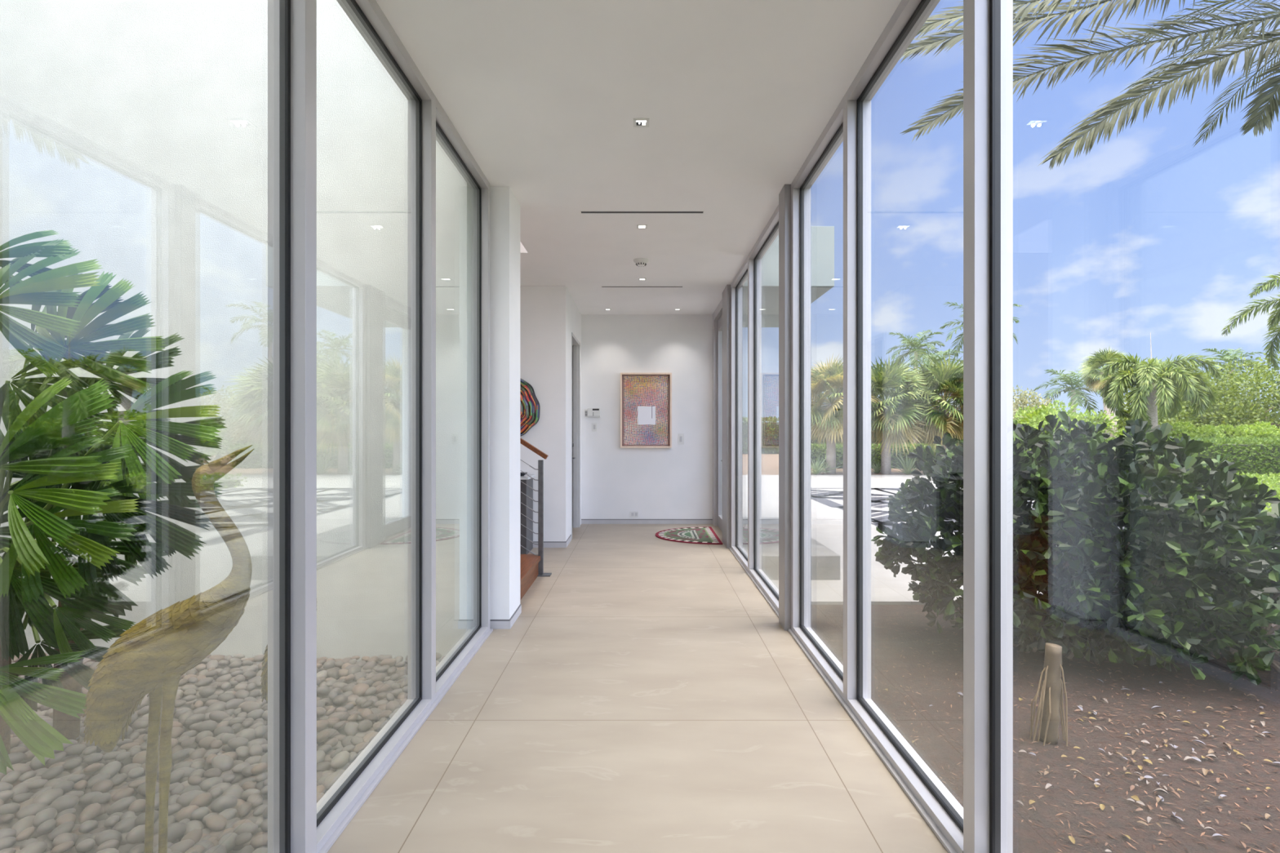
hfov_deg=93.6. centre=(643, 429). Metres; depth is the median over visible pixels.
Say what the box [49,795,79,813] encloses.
pebble
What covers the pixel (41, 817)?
pebble
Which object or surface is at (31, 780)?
pebble
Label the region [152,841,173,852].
pebble
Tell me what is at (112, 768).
pebble
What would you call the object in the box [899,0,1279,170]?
date palm
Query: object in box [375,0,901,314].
ceiling
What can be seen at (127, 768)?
pebble
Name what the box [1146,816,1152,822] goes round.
fallen leaf
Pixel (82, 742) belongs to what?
pebble
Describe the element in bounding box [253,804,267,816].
pebble
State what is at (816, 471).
agave plant
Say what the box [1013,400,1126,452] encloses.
broadleaf tree
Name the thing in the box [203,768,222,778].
pebble
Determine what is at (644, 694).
floor
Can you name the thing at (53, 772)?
pebble
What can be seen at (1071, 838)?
fallen leaf
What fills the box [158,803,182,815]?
pebble
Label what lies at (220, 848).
pebble
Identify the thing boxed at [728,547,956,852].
trim
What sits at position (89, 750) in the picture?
pebble
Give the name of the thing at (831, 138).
window
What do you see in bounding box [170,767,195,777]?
pebble
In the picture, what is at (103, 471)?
palm plant
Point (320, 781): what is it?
pebble
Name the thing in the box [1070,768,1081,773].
fallen leaf
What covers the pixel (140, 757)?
pebble
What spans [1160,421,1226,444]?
shrub
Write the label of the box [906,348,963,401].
coconut palm
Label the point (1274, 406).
broadleaf tree
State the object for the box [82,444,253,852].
crane
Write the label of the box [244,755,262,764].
pebble
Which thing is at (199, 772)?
pebble
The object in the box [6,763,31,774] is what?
pebble
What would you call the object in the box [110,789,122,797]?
pebble
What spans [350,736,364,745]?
pebble
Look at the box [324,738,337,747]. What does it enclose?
pebble
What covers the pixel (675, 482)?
wall
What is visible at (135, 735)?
pebble
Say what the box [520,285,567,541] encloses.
wall
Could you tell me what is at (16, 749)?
pebble
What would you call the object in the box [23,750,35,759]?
pebble
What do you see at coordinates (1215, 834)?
fallen leaf
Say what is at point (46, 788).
pebble
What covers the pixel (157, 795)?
pebble
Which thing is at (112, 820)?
pebble
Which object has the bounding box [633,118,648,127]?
recessed light
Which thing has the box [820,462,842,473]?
agave plant
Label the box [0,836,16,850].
pebble
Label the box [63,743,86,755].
pebble
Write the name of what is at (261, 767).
pebble
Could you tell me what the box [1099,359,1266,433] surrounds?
broadleaf tree
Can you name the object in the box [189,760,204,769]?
pebble
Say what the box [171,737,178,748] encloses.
pebble
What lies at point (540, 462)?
stair railing
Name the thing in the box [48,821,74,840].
pebble
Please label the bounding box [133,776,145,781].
pebble
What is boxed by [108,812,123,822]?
pebble
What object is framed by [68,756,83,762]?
pebble
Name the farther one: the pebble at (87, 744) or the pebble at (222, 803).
the pebble at (87, 744)
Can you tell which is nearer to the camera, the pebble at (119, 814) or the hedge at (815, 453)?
the pebble at (119, 814)
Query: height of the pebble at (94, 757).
0.036 m
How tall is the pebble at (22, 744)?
0.032 m
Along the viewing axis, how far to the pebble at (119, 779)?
2.42 m
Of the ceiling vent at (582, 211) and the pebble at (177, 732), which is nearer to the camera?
the pebble at (177, 732)
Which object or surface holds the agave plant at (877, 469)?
on the planting bed at (770, 462)
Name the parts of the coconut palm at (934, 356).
crown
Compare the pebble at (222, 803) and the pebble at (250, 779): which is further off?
the pebble at (250, 779)
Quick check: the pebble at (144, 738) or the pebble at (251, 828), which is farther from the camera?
the pebble at (144, 738)
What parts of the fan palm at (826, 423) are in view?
crown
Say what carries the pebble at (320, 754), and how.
on the pebble bed at (367, 685)
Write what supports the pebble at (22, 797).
on the pebble bed at (367, 685)
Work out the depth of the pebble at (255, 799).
2.28 m
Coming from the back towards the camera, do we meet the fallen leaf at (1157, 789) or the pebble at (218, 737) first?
the pebble at (218, 737)
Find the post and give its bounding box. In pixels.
[778,184,791,631]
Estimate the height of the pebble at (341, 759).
0.054 m
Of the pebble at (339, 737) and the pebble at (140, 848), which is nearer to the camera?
the pebble at (140, 848)
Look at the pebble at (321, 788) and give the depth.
2.35 m
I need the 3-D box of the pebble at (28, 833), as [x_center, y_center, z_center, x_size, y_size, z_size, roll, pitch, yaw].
[-2.152,1.410,2.096,0.036,0.027,0.057,0,0,-3]
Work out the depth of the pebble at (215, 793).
2.30 m
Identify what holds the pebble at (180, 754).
on the pebble bed at (367, 685)
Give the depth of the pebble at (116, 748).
2.66 m
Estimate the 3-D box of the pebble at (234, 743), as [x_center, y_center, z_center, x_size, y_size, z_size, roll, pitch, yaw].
[-1.814,1.400,2.688,0.086,0.041,0.054,0,0,-3]
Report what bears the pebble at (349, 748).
on the pebble bed at (367, 685)
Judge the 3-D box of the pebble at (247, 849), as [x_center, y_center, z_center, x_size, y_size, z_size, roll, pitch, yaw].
[-1.335,1.426,2.011,0.055,0.044,0.066,0,0,28]
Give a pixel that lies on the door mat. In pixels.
(703, 535)
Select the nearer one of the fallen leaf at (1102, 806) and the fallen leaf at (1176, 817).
the fallen leaf at (1176, 817)
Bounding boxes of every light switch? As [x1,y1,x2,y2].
[591,422,596,431]
[678,433,684,444]
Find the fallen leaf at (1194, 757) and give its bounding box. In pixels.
[1190,756,1200,761]
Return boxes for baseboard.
[489,604,521,629]
[520,541,566,547]
[565,534,571,546]
[581,519,712,524]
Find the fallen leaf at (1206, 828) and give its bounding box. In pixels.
[1204,826,1215,831]
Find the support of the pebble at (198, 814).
on the pebble bed at (367, 685)
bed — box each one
[0,652,445,852]
[742,453,925,475]
[1118,471,1279,519]
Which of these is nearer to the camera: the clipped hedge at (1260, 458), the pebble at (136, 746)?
the pebble at (136, 746)
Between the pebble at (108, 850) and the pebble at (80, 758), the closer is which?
the pebble at (108, 850)
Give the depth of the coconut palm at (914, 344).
35.82 m
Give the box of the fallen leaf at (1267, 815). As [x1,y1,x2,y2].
[1264,813,1271,818]
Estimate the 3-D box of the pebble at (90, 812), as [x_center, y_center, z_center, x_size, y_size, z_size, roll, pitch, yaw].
[-2.024,1.405,2.200,0.057,0.048,0.073,0,0,-34]
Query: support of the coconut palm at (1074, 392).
on the planting bed at (770, 462)
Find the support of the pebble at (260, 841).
on the pebble bed at (367, 685)
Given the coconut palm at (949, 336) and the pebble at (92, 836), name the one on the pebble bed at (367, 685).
the pebble at (92, 836)
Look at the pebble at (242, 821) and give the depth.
2.17 m
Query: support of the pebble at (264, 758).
on the pebble bed at (367, 685)
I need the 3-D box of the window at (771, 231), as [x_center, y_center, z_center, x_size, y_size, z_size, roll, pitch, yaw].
[1.011,-0.145,4.795,0.112,2.890,1.390,0,0,0]
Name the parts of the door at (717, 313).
frame, glass pane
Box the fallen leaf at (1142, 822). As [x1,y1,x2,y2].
[1137,821,1149,826]
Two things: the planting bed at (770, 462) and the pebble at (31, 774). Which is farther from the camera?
the planting bed at (770, 462)
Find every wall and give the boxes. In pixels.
[0,0,471,662]
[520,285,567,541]
[567,288,581,538]
[581,314,712,519]
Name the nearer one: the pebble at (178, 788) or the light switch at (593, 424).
the pebble at (178, 788)
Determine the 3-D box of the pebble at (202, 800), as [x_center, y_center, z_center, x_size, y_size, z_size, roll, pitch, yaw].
[-1.667,1.399,2.263,0.062,0.044,0.072,0,0,-9]
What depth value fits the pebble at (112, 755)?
2.58 m
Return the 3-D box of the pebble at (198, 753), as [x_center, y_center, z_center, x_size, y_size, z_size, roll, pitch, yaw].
[-1.952,1.428,2.633,0.059,0.048,0.075,0,0,-19]
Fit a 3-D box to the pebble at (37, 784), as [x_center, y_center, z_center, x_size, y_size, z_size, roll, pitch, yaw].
[-2.390,1.401,2.376,0.063,0.035,0.039,0,0,-14]
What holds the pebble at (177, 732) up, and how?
on the pebble bed at (367, 685)
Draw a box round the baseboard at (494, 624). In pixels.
[489,604,521,629]
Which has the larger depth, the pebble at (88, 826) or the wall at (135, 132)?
the wall at (135, 132)
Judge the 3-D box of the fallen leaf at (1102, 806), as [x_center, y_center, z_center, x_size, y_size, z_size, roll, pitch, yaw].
[1.965,1.614,2.574,0.019,0.011,0.038,0,0,33]
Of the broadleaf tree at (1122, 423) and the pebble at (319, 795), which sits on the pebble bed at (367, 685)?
the pebble at (319, 795)
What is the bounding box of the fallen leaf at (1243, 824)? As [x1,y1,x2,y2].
[1240,823,1251,831]
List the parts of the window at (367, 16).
sill rail, head rail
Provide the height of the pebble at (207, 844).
0.045 m
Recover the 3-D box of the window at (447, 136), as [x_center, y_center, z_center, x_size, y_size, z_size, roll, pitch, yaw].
[-1.046,-0.145,3.381,0.112,2.890,1.018,0,0,0]
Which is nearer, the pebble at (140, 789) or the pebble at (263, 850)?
the pebble at (263, 850)
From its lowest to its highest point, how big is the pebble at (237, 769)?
0.032 m
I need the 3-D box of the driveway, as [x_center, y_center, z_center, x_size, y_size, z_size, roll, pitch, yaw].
[7.150,1.748,13.450,12.100,0.303,15.700,0,0,0]
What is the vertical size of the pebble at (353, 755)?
0.030 m
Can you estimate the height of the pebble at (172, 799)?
0.035 m
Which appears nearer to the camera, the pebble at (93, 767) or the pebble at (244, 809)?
the pebble at (244, 809)
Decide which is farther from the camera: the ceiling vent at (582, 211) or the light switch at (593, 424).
the light switch at (593, 424)
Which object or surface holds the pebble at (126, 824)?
on the pebble bed at (367, 685)
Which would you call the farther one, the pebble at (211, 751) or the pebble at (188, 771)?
the pebble at (211, 751)
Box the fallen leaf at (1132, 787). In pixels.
[1129,785,1134,791]
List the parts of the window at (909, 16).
head rail, sill rail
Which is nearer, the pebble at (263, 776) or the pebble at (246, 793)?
the pebble at (246, 793)
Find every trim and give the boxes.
[318,628,493,852]
[722,284,730,548]
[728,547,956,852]
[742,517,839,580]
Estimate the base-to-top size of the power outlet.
0.079 m
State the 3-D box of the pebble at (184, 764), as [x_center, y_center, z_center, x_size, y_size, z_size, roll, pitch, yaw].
[-1.944,1.424,2.541,0.073,0.034,0.051,0,0,-25]
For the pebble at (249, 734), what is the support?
on the pebble bed at (367, 685)
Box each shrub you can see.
[871,411,1212,665]
[949,417,1279,672]
[1067,512,1279,685]
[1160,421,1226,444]
[1200,422,1266,444]
[1229,421,1279,444]
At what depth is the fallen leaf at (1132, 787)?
2.71 m
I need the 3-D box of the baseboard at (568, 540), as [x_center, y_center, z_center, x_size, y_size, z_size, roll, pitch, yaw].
[-0.851,1.267,6.870,0.008,0.066,0.460,0,0,0]
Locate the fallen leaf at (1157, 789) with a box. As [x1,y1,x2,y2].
[1154,788,1168,794]
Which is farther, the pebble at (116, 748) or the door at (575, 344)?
the door at (575, 344)
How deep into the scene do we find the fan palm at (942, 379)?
20.94 m
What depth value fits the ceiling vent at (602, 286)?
6.68 m
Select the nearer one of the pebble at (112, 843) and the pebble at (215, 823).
the pebble at (112, 843)
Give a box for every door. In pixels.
[571,332,580,538]
[712,298,722,531]
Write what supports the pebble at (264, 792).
on the pebble bed at (367, 685)
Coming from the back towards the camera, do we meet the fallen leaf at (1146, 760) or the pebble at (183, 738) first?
the fallen leaf at (1146, 760)
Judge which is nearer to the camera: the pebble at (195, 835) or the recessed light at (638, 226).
the pebble at (195, 835)
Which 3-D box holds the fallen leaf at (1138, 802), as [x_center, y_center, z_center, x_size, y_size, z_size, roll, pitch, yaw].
[2.147,1.612,2.596,0.014,0.012,0.030,0,0,-37]
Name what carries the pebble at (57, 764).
on the pebble bed at (367, 685)
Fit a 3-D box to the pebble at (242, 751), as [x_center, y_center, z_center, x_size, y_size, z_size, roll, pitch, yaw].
[-1.754,1.412,2.638,0.069,0.035,0.049,0,0,31]
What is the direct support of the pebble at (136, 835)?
on the pebble bed at (367, 685)
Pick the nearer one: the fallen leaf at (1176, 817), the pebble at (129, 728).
the fallen leaf at (1176, 817)
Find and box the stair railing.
[520,437,551,577]
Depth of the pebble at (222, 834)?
2.10 m
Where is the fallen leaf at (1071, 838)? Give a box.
[1068,835,1075,844]
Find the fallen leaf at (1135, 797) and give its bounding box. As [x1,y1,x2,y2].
[1130,795,1139,800]
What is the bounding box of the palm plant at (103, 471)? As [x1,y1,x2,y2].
[0,229,226,774]
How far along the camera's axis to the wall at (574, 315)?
7.04 m
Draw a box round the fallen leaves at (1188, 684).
[810,604,1279,852]
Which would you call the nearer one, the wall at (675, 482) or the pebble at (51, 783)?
the pebble at (51, 783)
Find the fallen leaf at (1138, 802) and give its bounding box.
[1136,800,1145,805]
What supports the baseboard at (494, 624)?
attached to the wall column at (504, 208)
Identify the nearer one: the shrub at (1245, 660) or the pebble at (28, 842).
the pebble at (28, 842)
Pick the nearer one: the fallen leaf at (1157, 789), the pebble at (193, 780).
the pebble at (193, 780)
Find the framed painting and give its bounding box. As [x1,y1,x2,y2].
[620,373,671,448]
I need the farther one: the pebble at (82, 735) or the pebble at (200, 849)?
the pebble at (82, 735)
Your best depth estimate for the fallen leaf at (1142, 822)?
2.46 m
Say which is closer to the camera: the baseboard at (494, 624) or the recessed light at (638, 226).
the baseboard at (494, 624)
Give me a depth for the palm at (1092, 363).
23.91 m
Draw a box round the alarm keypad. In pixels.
[587,408,600,417]
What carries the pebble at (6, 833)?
on the pebble bed at (367, 685)
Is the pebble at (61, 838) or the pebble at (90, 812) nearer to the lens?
the pebble at (61, 838)
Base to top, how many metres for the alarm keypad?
0.128 m
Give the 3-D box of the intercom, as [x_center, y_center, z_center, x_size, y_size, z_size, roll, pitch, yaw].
[-0.788,-0.229,8.290,0.038,0.113,0.020,0,0,0]
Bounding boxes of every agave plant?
[810,456,835,474]
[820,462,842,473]
[871,461,880,473]
[888,453,922,474]
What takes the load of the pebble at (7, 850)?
on the pebble bed at (367, 685)
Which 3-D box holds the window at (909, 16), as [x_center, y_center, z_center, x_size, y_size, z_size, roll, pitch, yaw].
[1.011,-0.145,2.337,0.112,2.890,1.075,0,0,0]
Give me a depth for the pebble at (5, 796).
2.29 m
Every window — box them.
[267,0,316,852]
[316,0,435,852]
[435,97,489,698]
[730,256,747,569]
[747,204,778,612]
[791,97,843,698]
[843,0,963,852]
[963,0,1013,852]
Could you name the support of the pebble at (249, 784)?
on the pebble bed at (367, 685)
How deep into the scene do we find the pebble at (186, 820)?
2.16 m
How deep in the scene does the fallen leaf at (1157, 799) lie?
2.62 m
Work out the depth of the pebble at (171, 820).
2.16 m
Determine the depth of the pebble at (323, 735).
2.73 m
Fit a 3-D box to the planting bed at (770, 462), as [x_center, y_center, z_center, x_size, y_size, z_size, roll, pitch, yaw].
[19.000,1.760,40.650,42.000,0.300,38.700,0,0,0]
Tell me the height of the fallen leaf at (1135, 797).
0.015 m
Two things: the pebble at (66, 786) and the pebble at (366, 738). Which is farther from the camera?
the pebble at (366, 738)
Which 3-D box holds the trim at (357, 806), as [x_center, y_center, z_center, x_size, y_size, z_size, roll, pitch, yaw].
[-0.981,1.294,1.245,0.018,0.012,5.290,0,0,0]
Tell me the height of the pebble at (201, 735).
0.052 m
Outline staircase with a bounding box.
[520,554,540,600]
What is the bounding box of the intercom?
[584,408,587,417]
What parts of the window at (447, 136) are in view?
sill rail, head rail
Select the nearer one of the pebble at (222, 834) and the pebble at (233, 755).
the pebble at (222, 834)
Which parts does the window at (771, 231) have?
sill rail, head rail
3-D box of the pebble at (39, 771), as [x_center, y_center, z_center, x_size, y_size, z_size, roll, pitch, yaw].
[-2.503,1.427,2.488,0.062,0.041,0.090,0,0,-35]
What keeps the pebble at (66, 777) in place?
on the pebble bed at (367, 685)
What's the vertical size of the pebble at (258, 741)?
0.043 m
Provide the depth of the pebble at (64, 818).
2.17 m
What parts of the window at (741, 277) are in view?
sill rail, head rail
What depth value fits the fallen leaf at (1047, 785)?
2.71 m
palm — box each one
[777,353,884,474]
[835,354,936,474]
[885,329,944,444]
[889,353,963,457]
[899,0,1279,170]
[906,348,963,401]
[938,302,1022,358]
[1033,368,1102,416]
[1075,347,1128,438]
[1096,332,1222,433]
[1192,346,1271,399]
[1221,271,1279,369]
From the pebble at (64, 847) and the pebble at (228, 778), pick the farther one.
the pebble at (228, 778)
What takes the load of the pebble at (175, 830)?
on the pebble bed at (367, 685)
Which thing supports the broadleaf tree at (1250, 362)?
on the planting bed at (770, 462)
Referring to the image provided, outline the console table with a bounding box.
[520,474,535,554]
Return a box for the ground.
[810,604,1279,852]
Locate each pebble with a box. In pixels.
[0,770,20,783]
[0,790,14,802]
[0,802,20,815]
[0,813,14,823]
[0,828,16,839]
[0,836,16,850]
[0,848,16,852]
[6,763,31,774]
[8,752,26,764]
[9,746,27,753]
[9,782,31,799]
[10,737,21,748]
[11,815,35,838]
[12,792,34,803]
[16,803,48,819]
[16,826,34,841]
[17,742,27,748]
[17,798,35,812]
[18,770,36,782]
[18,841,47,852]
[19,838,38,849]
[22,776,41,782]
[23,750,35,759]
[27,778,48,790]
[29,751,54,769]
[32,808,57,827]
[33,786,52,798]
[33,788,63,805]
[34,768,48,777]
[35,806,52,815]
[36,818,57,833]
[40,765,64,780]
[43,778,65,788]
[47,751,66,764]
[48,762,64,768]
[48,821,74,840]
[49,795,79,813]
[49,840,74,852]
[51,780,74,793]
[52,832,73,847]
[53,739,77,753]
[53,808,75,820]
[55,813,76,827]
[58,774,76,780]
[62,759,81,768]
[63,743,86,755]
[63,791,84,797]
[66,773,85,783]
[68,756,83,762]
[71,833,78,843]
[73,780,87,790]
[75,835,91,852]
[75,838,95,852]
[77,791,102,805]
[78,739,86,744]
[78,803,101,824]
[78,820,98,833]
[79,763,104,775]
[80,728,84,737]
[81,746,97,755]
[82,752,103,763]
[83,763,100,773]
[84,740,99,750]
[86,773,110,788]
[89,832,99,839]
[90,779,113,793]
[91,792,111,804]
[93,829,122,846]
[96,839,119,852]
[96,848,120,852]
[98,760,120,779]
[100,745,118,755]
[102,751,120,759]
[102,815,119,826]
[106,796,135,815]
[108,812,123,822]
[110,773,127,786]
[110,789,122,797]
[111,787,134,802]
[111,816,137,833]
[115,751,130,761]
[116,738,133,746]
[119,725,130,739]
[120,742,138,751]
[120,763,141,773]
[120,810,135,821]
[125,824,145,844]
[127,767,143,778]
[128,732,139,740]
[128,745,142,751]
[128,748,140,756]
[128,779,145,788]
[128,799,145,813]
[128,844,144,852]
[132,750,146,764]
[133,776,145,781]
[134,811,159,826]
[136,782,159,796]
[140,742,146,751]
[140,763,158,774]
[142,733,147,741]
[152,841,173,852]
[153,815,176,834]
[154,791,169,808]
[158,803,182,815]
[167,822,186,842]
[168,782,182,792]
[168,794,179,805]
[168,839,195,852]
[169,769,185,784]
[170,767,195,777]
[170,784,184,795]
[171,727,183,738]
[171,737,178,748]
[171,745,182,761]
[172,749,189,760]
[172,760,192,770]
[175,804,199,822]
[176,790,204,807]
[177,735,191,744]
[178,785,200,795]
[178,818,190,823]
[180,829,202,844]
[181,738,195,747]
[182,748,195,758]
[184,820,204,835]
[184,844,204,852]
[187,768,205,778]
[187,775,202,786]
[188,747,206,759]
[188,792,212,808]
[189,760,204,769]
[191,806,209,820]
[193,840,213,852]
[195,730,213,744]
[197,736,216,749]
[199,777,223,791]
[202,813,217,823]
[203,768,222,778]
[204,749,218,758]
[204,844,226,852]
[205,754,217,764]
[205,814,226,831]
[207,782,232,795]
[209,787,222,799]
[209,795,237,812]
[210,740,222,749]
[211,755,233,772]
[215,733,228,740]
[217,830,233,841]
[217,832,238,852]
[218,808,237,820]
[219,733,236,744]
[221,751,238,759]
[221,785,244,799]
[222,744,235,751]
[222,774,235,782]
[227,737,248,748]
[231,760,244,768]
[231,762,250,773]
[232,819,253,828]
[233,822,257,835]
[235,728,255,742]
[235,746,249,757]
[235,832,253,844]
[237,801,252,817]
[238,777,255,786]
[238,845,253,852]
[240,788,261,799]
[241,766,252,776]
[242,781,256,791]
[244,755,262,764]
[245,738,266,748]
[246,793,262,807]
[248,744,262,756]
[248,833,267,848]
[250,762,267,774]
[252,847,267,852]
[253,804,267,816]
[254,725,267,737]
[255,772,267,782]
[258,751,267,764]
[260,743,267,753]
[260,785,267,795]
[260,817,267,831]
[262,778,267,786]
[262,806,267,818]
[316,730,329,742]
[316,745,331,754]
[316,750,324,764]
[316,761,331,772]
[316,773,332,785]
[316,785,326,793]
[316,792,324,803]
[319,728,339,739]
[321,769,345,790]
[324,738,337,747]
[329,747,342,759]
[330,751,350,768]
[333,734,346,741]
[341,735,354,747]
[341,744,355,752]
[347,751,357,762]
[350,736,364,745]
[352,742,368,753]
[363,732,378,742]
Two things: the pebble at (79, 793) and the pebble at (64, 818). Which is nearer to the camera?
the pebble at (64, 818)
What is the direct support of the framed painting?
attached to the wall at (675, 482)
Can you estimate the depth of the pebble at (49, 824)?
2.11 m
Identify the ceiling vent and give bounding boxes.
[580,210,704,213]
[601,286,683,287]
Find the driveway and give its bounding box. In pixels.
[742,475,1277,604]
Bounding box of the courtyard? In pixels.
[9,662,439,852]
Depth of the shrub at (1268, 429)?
19.37 m
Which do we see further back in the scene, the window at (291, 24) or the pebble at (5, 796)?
the pebble at (5, 796)
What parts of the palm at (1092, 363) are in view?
crown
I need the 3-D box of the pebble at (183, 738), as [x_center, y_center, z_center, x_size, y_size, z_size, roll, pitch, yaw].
[-2.102,1.421,2.754,0.067,0.030,0.046,0,0,44]
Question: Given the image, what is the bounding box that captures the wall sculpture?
[520,377,540,436]
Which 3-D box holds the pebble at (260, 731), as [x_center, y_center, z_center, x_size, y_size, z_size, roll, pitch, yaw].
[-1.785,1.406,2.803,0.056,0.043,0.067,0,0,23]
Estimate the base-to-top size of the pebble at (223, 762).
0.052 m
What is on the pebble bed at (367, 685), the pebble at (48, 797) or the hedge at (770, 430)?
the pebble at (48, 797)
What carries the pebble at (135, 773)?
on the pebble bed at (367, 685)
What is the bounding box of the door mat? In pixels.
[655,526,722,544]
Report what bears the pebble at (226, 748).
on the pebble bed at (367, 685)
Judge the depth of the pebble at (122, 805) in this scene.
2.24 m
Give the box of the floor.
[327,524,947,852]
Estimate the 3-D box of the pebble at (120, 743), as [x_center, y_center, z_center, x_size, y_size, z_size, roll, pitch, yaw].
[-2.349,1.415,2.718,0.069,0.033,0.048,0,0,-23]
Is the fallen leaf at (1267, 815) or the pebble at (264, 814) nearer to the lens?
the pebble at (264, 814)
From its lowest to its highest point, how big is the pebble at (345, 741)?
0.044 m
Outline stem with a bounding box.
[1029,643,1067,746]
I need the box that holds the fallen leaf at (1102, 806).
[1099,804,1105,810]
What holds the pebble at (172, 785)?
on the pebble bed at (367, 685)
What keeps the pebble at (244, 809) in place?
on the pebble bed at (367, 685)
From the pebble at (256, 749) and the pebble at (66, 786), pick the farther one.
the pebble at (256, 749)
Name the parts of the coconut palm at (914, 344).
crown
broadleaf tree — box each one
[1013,385,1056,448]
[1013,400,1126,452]
[1093,404,1199,437]
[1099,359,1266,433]
[1122,364,1279,438]
[1183,350,1279,436]
[1266,387,1279,427]
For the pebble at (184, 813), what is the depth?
2.19 m
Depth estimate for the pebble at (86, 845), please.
2.02 m
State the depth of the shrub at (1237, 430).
19.67 m
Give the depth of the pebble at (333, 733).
2.80 m
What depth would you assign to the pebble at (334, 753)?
2.63 m
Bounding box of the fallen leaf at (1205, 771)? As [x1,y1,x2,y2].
[1202,768,1208,775]
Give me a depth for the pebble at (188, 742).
2.68 m
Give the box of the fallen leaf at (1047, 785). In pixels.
[1044,783,1053,789]
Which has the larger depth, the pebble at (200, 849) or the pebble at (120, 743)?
the pebble at (120, 743)
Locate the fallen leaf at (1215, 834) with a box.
[1212,833,1222,836]
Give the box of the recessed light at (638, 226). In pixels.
[636,224,647,228]
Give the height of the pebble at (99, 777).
0.047 m
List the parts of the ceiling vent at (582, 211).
edge trim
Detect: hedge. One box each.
[742,416,1119,453]
[810,442,958,468]
[1093,435,1279,479]
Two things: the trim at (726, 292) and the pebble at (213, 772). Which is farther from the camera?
the trim at (726, 292)
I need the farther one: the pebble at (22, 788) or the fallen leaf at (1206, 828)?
the fallen leaf at (1206, 828)
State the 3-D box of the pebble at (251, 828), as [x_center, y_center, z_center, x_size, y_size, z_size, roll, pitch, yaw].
[-1.402,1.414,2.121,0.073,0.045,0.057,0,0,-33]
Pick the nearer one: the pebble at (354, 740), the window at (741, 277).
the pebble at (354, 740)
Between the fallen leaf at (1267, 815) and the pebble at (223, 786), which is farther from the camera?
the fallen leaf at (1267, 815)
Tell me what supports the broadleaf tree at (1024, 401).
on the planting bed at (770, 462)
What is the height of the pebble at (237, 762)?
0.040 m
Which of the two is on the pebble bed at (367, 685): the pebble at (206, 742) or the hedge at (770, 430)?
the pebble at (206, 742)
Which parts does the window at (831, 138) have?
sill rail, head rail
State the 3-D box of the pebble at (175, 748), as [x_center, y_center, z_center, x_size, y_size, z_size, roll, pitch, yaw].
[-2.059,1.426,2.644,0.053,0.050,0.083,0,0,-27]
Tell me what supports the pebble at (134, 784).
on the pebble bed at (367, 685)
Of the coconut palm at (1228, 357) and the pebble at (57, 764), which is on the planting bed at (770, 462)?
the coconut palm at (1228, 357)
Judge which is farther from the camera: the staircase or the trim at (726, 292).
the trim at (726, 292)
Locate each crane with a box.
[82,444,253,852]
[260,644,267,772]
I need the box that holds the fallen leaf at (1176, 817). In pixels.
[1170,815,1182,821]
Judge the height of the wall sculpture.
0.698 m
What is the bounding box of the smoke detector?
[633,257,648,266]
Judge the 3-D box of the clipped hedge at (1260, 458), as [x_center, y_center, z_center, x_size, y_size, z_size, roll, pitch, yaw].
[18.650,0.938,18.254,10.875,1.531,1.686,0,0,0]
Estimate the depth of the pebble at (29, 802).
2.27 m
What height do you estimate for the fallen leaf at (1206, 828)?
0.012 m
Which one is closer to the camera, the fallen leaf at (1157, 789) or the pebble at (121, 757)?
the pebble at (121, 757)
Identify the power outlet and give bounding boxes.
[629,511,638,517]
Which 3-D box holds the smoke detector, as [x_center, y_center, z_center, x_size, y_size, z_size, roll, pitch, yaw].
[-0.020,-1.564,5.630,0.144,0.053,0.144,0,0,0]
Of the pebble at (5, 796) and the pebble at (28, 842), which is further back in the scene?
the pebble at (5, 796)
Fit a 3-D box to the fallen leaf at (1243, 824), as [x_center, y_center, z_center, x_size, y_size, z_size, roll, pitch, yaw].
[2.447,1.612,2.445,0.013,0.012,0.039,0,0,-18]
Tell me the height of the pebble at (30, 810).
0.056 m
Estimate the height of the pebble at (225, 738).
0.043 m
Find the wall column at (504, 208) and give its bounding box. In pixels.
[489,186,519,619]
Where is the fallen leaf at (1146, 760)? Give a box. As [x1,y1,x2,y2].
[1142,759,1152,764]
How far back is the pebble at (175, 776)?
2.42 m
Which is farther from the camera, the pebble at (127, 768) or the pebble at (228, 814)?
the pebble at (127, 768)
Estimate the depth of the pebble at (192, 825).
2.14 m
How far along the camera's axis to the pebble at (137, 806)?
2.23 m
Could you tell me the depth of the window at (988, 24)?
1.74 m
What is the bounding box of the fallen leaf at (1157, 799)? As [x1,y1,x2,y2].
[1155,796,1163,802]
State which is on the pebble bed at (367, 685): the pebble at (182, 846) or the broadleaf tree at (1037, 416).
the pebble at (182, 846)
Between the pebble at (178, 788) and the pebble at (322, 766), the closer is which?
the pebble at (178, 788)
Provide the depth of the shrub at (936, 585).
4.07 m
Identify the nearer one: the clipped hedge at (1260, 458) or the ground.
the ground
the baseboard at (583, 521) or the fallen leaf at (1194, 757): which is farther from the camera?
the baseboard at (583, 521)
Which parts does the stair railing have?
handrail, post, plate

